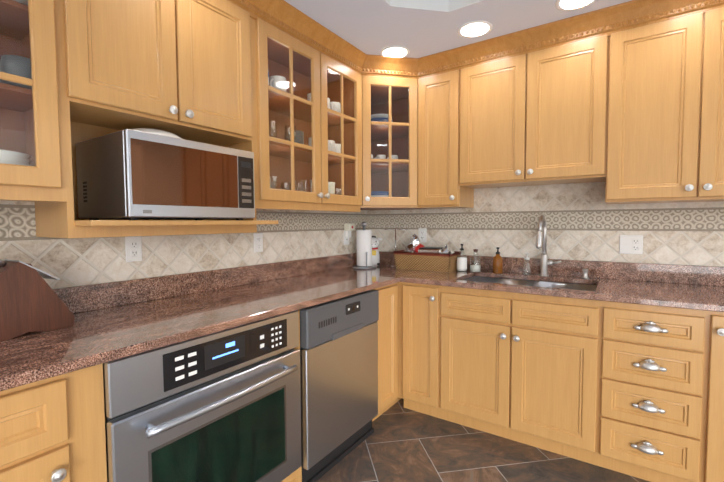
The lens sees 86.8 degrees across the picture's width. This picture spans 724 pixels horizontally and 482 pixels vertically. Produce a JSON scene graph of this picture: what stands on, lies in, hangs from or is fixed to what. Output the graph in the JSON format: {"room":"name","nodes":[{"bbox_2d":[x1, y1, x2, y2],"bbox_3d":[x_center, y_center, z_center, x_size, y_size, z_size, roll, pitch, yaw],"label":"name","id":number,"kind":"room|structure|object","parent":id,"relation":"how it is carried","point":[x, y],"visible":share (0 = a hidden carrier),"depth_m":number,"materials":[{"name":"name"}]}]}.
{"room":"kitchen","nodes":[
{"label":"kitchen","id":0,"kind":"room"},
{"bbox_2d":[284,0,631,57],"bbox_3d":[0.536,-1.206,-0.289,5.100,0.200,5.700,2,3,34],"label":"ceiling","id":1,"kind":"structure","parent":0,"point":[419,28],"depth_m":2.10,"materials":[{"name":"grey paint"}]},
{"bbox_2d":[380,46,409,57],"bbox_3d":[0.216,-1.237,2.517,0.196,0.008,0.196,2,3,34],"label":"recessed light","id":2,"kind":"object","parent":1,"relation":"in","point":[397,51],"visible":0.96,"depth_m":2.50,"materials":[{"name":"white"}]},
{"bbox_2d":[458,20,492,37],"bbox_3d":[0.654,-1.225,2.220,0.196,0.008,0.196,2,3,34],"label":"recessed light","id":3,"kind":"object","parent":1,"relation":"in","point":[474,29],"visible":1,"depth_m":2.21,"materials":[{"name":"white"}]},
{"bbox_2d":[556,0,595,10],"bbox_3d":[1.085,-1.214,1.928,0.196,0.008,0.196,2,3,34],"label":"recessed light","id":4,"kind":"object","parent":1,"relation":"in","point":[567,5],"visible":1,"depth_m":1.96,"materials":[{"name":"white"}]},
{"bbox_2d":[316,398,649,481],"bbox_3d":[0.549,1.306,-0.167,5.100,0.060,5.700,2,3,34],"label":"floor","id":5,"kind":"structure","parent":0,"point":[401,443],"depth_m":2.05,"materials":[{"name":"tile"}]},
{"bbox_2d":[0,251,403,481],"bbox_3d":[-0.771,0.690,1.544,0.660,1.018,3.997,2,3,34],"label":"base cabinet","id":6,"kind":"object","parent":5,"relation":"on","point":[52,414],"depth_m":1.36,"materials":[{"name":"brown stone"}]},
{"bbox_2d":[0,259,73,341],"bbox_3d":[-1.126,0.140,1.202,0.106,0.325,0.336,1,3,28],"label":"knife block","id":7,"kind":"object","parent":6,"relation":"on","point":[30,300],"visible":1,"depth_m":1.21,"materials":[{"name":"brown wood"}]},
{"bbox_2d":[103,310,301,481],"bbox_3d":[-0.716,0.675,1.556,0.684,0.714,0.766,2,3,34],"label":"oven","id":8,"kind":"object","parent":6,"relation":"in","point":[223,406],"visible":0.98,"depth_m":1.34,"materials":[{"name":"silver metal"}]},
{"bbox_2d":[299,289,378,481],"bbox_3d":[-0.322,0.728,2.182,0.615,0.868,0.623,2,3,34],"label":"dishwasher","id":9,"kind":"object","parent":6,"relation":"in","point":[339,369],"visible":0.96,"depth_m":1.95,"materials":[{"name":"silver metal"}]},
{"bbox_2d":[352,222,375,268],"bbox_3d":[0.017,0.029,2.979,0.190,0.362,0.190,2,3,34],"label":"paper towel holder","id":10,"kind":"object","parent":6,"relation":"on","point":[364,246],"visible":1,"depth_m":2.93,"materials":[{"name":"white paper"}]},
{"bbox_2d":[372,235,381,265],"bbox_3d":[0.091,0.073,3.166,0.136,0.254,0.142,2,3,34],"label":"cookie jar","id":11,"kind":"object","parent":6,"relation":"on","point":[375,253],"visible":0.46,"depth_m":3.12,"materials":[{"name":"white ceramic"}]},
{"bbox_2d":[404,255,723,481],"bbox_3d":[1.572,0.657,1.971,2.737,1.018,0.657,2,3,34],"label":"base cabinet","id":12,"kind":"object","parent":5,"relation":"on","point":[617,366],"depth_m":1.99,"materials":[{"name":"brown wood"}]},
{"bbox_2d":[393,234,460,271],"bbox_3d":[0.490,0.078,2.882,0.459,0.267,0.235,2,3,34],"label":"wicker basket","id":13,"kind":"object","parent":12,"relation":"on","point":[414,255],"visible":0.98,"depth_m":2.79,"materials":[{"name":"brown wicker"}]},
{"bbox_2d":[457,244,466,271],"bbox_3d":[0.720,0.118,2.760,0.073,0.197,0.073,2,3,34],"label":"hand soap bottle","id":14,"kind":"object","parent":12,"relation":"on","point":[461,263],"visible":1,"depth_m":2.73,"materials":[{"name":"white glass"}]},
{"bbox_2d":[470,249,480,271],"bbox_3d":[0.805,0.138,2.715,0.078,0.161,0.078,2,3,34],"label":"bottle","id":15,"kind":"object","parent":12,"relation":"on","point":[475,268],"visible":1,"depth_m":2.70,"materials":[{"name":"clear glass"}]},
{"bbox_2d":[493,247,502,273],"bbox_3d":[0.933,0.132,2.632,0.066,0.179,0.070,2,3,34],"label":"bottle","id":16,"kind":"object","parent":12,"relation":"on","point":[497,264],"visible":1,"depth_m":2.61,"materials":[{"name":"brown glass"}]},
{"bbox_2d":[522,253,531,274],"bbox_3d":[1.095,0.152,2.541,0.061,0.147,0.065,2,3,34],"label":"soap bottle","id":17,"kind":"object","parent":12,"relation":"on","point":[526,258],"visible":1,"depth_m":2.53,"materials":[{"name":"clear glass"}]},
{"bbox_2d":[536,215,561,275],"bbox_3d":[1.169,0.033,2.404,0.132,0.398,0.256,2,3,34],"label":"gooseneck faucet","id":18,"kind":"object","parent":12,"relation":"on","point":[541,238],"visible":0.98,"depth_m":2.49,"materials":[{"name":"silver metal"}]},
{"bbox_2d":[581,269,588,278],"bbox_3d":[1.375,0.203,2.359,0.042,0.060,0.096,2,3,34],"label":"soap dispenser","id":19,"kind":"object","parent":12,"relation":"on","point":[585,273],"visible":1,"depth_m":2.37,"materials":[{"name":"silver metal"}]},
{"bbox_3d":[-1.505,-0.072,1.158,0.150,2.585,5.700,2,3,34],"label":"wall","id":20,"kind":"structure","parent":0,"visible":0},
{"bbox_2d":[0,0,59,237],"bbox_3d":[-1.387,-0.520,0.871,0.323,1.064,1.066,2,3,34],"label":"upper cabinet","id":21,"kind":"object","parent":20,"relation":"attached to","point":[27,122],"depth_m":1.19,"materials":[{"name":"brown wood"}]},
{"bbox_2d":[48,0,255,237],"bbox_3d":[-0.874,-0.559,1.627,0.323,1.064,0.799,2,3,34],"label":"upper cabinet","id":22,"kind":"object","parent":20,"relation":"attached to","point":[186,69],"depth_m":1.48,"materials":[{"name":"brown wood"}]},
{"bbox_2d":[75,129,254,219],"bbox_3d":[-0.801,-0.239,1.611,0.420,0.302,0.536,2,3,34],"label":"microwave","id":23,"kind":"object","parent":22,"relation":"in","point":[129,174],"visible":0.96,"depth_m":1.42,"materials":[{"name":"silver metal"}]},
{"bbox_2d":[132,128,181,138],"bbox_3d":[-0.873,-0.424,1.587,0.304,0.068,0.304,2,3,34],"label":"plate","id":24,"kind":"object","parent":23,"relation":"on","point":[157,131],"visible":0.23,"depth_m":1.50,"materials":[{"name":"white ceramic"}]},
{"bbox_2d":[0,200,370,288],"bbox_3d":[-1.107,-0.452,1.587,0.010,1.467,4.190,2,3,34],"label":"tile backsplash","id":25,"kind":"structure","parent":20,"relation":"attached to","point":[289,236],"depth_m":1.86,"materials":[{"name":"tile"}]},
{"bbox_2d":[125,236,141,261],"bbox_3d":[-1.022,0.035,1.715,0.010,0.114,0.070,2,3,34],"label":"electrical outlet","id":26,"kind":"object","parent":25,"relation":"attached to","point":[133,247],"visible":1,"depth_m":1.71,"materials":[{"name":"white plastic"}]},
{"bbox_2d":[254,233,262,251],"bbox_3d":[-0.622,0.010,2.303,0.010,0.114,0.070,2,3,34],"label":"electrical outlet","id":27,"kind":"object","parent":25,"relation":"attached to","point":[258,242],"visible":1,"depth_m":2.30,"materials":[{"name":"white plastic"}]},
{"bbox_2d":[344,223,354,244],"bbox_3d":[-0.101,-0.054,3.018,0.066,0.169,0.080,2,3,34],"label":"electrical outlet","id":28,"kind":"object","parent":25,"relation":"attached to","point":[349,228],"visible":1,"depth_m":3.01,"materials":[{"name":"white plastic"}]},
{"bbox_2d":[344,223,354,237],"bbox_3d":[-0.098,-0.083,3.014,0.058,0.112,0.080,2,3,34],"label":"night light","id":29,"kind":"object","parent":28,"relation":"attached to","point":[348,227],"depth_m":3.00,"materials":[{"name":"white plastic"}]},
{"bbox_2d":[252,18,363,231],"bbox_3d":[-0.390,-0.597,2.339,0.323,1.064,0.925,2,3,34],"label":"upper cabinet","id":30,"kind":"object","parent":20,"relation":"attached to","point":[308,102],"depth_m":2.29,"materials":[{"name":"brown wood"}]},
{"bbox_2d":[360,75,423,210],"bbox_3d":[0.264,-0.698,2.800,0.317,0.913,0.620,2,3,34],"label":"upper cabinet","id":31,"kind":"object","parent":20,"relation":"attached to","point":[379,96],"depth_m":2.68,"materials":[{"name":"brown wood"}]},
{"bbox_2d":[227,0,723,78],"bbox_3d":[0.295,-1.077,0.417,2.985,0.122,3.885,2,3,34],"label":"crown molding","id":32,"kind":"structure","parent":31,"relation":"attached to","point":[288,19],"depth_m":2.17,"materials":[{"name":"brown wood"}]},
{"bbox_2d":[420,70,459,208],"bbox_3d":[0.605,-0.697,2.749,0.304,0.913,0.322,2,3,34],"label":"upper cabinet","id":33,"kind":"object","parent":20,"relation":"attached to","point":[440,93],"depth_m":2.61,"materials":[{"name":"brown wood"}]},
{"bbox_2d":[460,34,611,207],"bbox_3d":[1.072,-0.685,2.432,0.826,0.913,0.322,2,3,34],"label":"upper cabinet","id":34,"kind":"object","parent":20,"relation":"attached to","point":[542,117],"depth_m":2.26,"materials":[{"name":"brown wood"}]},
{"bbox_2d":[608,7,723,203],"bbox_3d":[1.730,-0.667,1.986,0.764,0.913,0.322,2,3,34],"label":"upper cabinet","id":35,"kind":"object","parent":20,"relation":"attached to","point":[633,116],"depth_m":1.93,"materials":[{"name":"brown wood"}]},
{"bbox_3d":[2.163,-0.133,2.020,4.950,2.585,0.150,2,3,34],"label":"wall","id":36,"kind":"structure","parent":0,"visible":0},
{"bbox_2d":[371,182,723,266],"bbox_3d":[1.475,-0.504,2.371,3.400,1.467,0.010,2,3,34],"label":"tile backsplash","id":37,"kind":"structure","parent":36,"relation":"attached to","point":[585,221],"depth_m":2.49,"materials":[{"name":"tile"}]},
{"bbox_2d":[419,228,426,242],"bbox_3d":[0.483,-0.045,3.057,0.070,0.114,0.010,2,3,34],"label":"electrical outlet","id":38,"kind":"object","parent":37,"relation":"attached to","point":[423,235],"visible":0.98,"depth_m":3.05,"materials":[{"name":"white plastic"}]},
{"bbox_2d":[619,235,642,254],"bbox_3d":[1.611,0.022,2.292,0.116,0.114,0.014,2,3,34],"label":"outlet","id":39,"kind":"object","parent":37,"relation":"attached to","point":[630,244],"visible":1,"depth_m":2.29,"materials":[{"name":"white plastic"}]}
]}

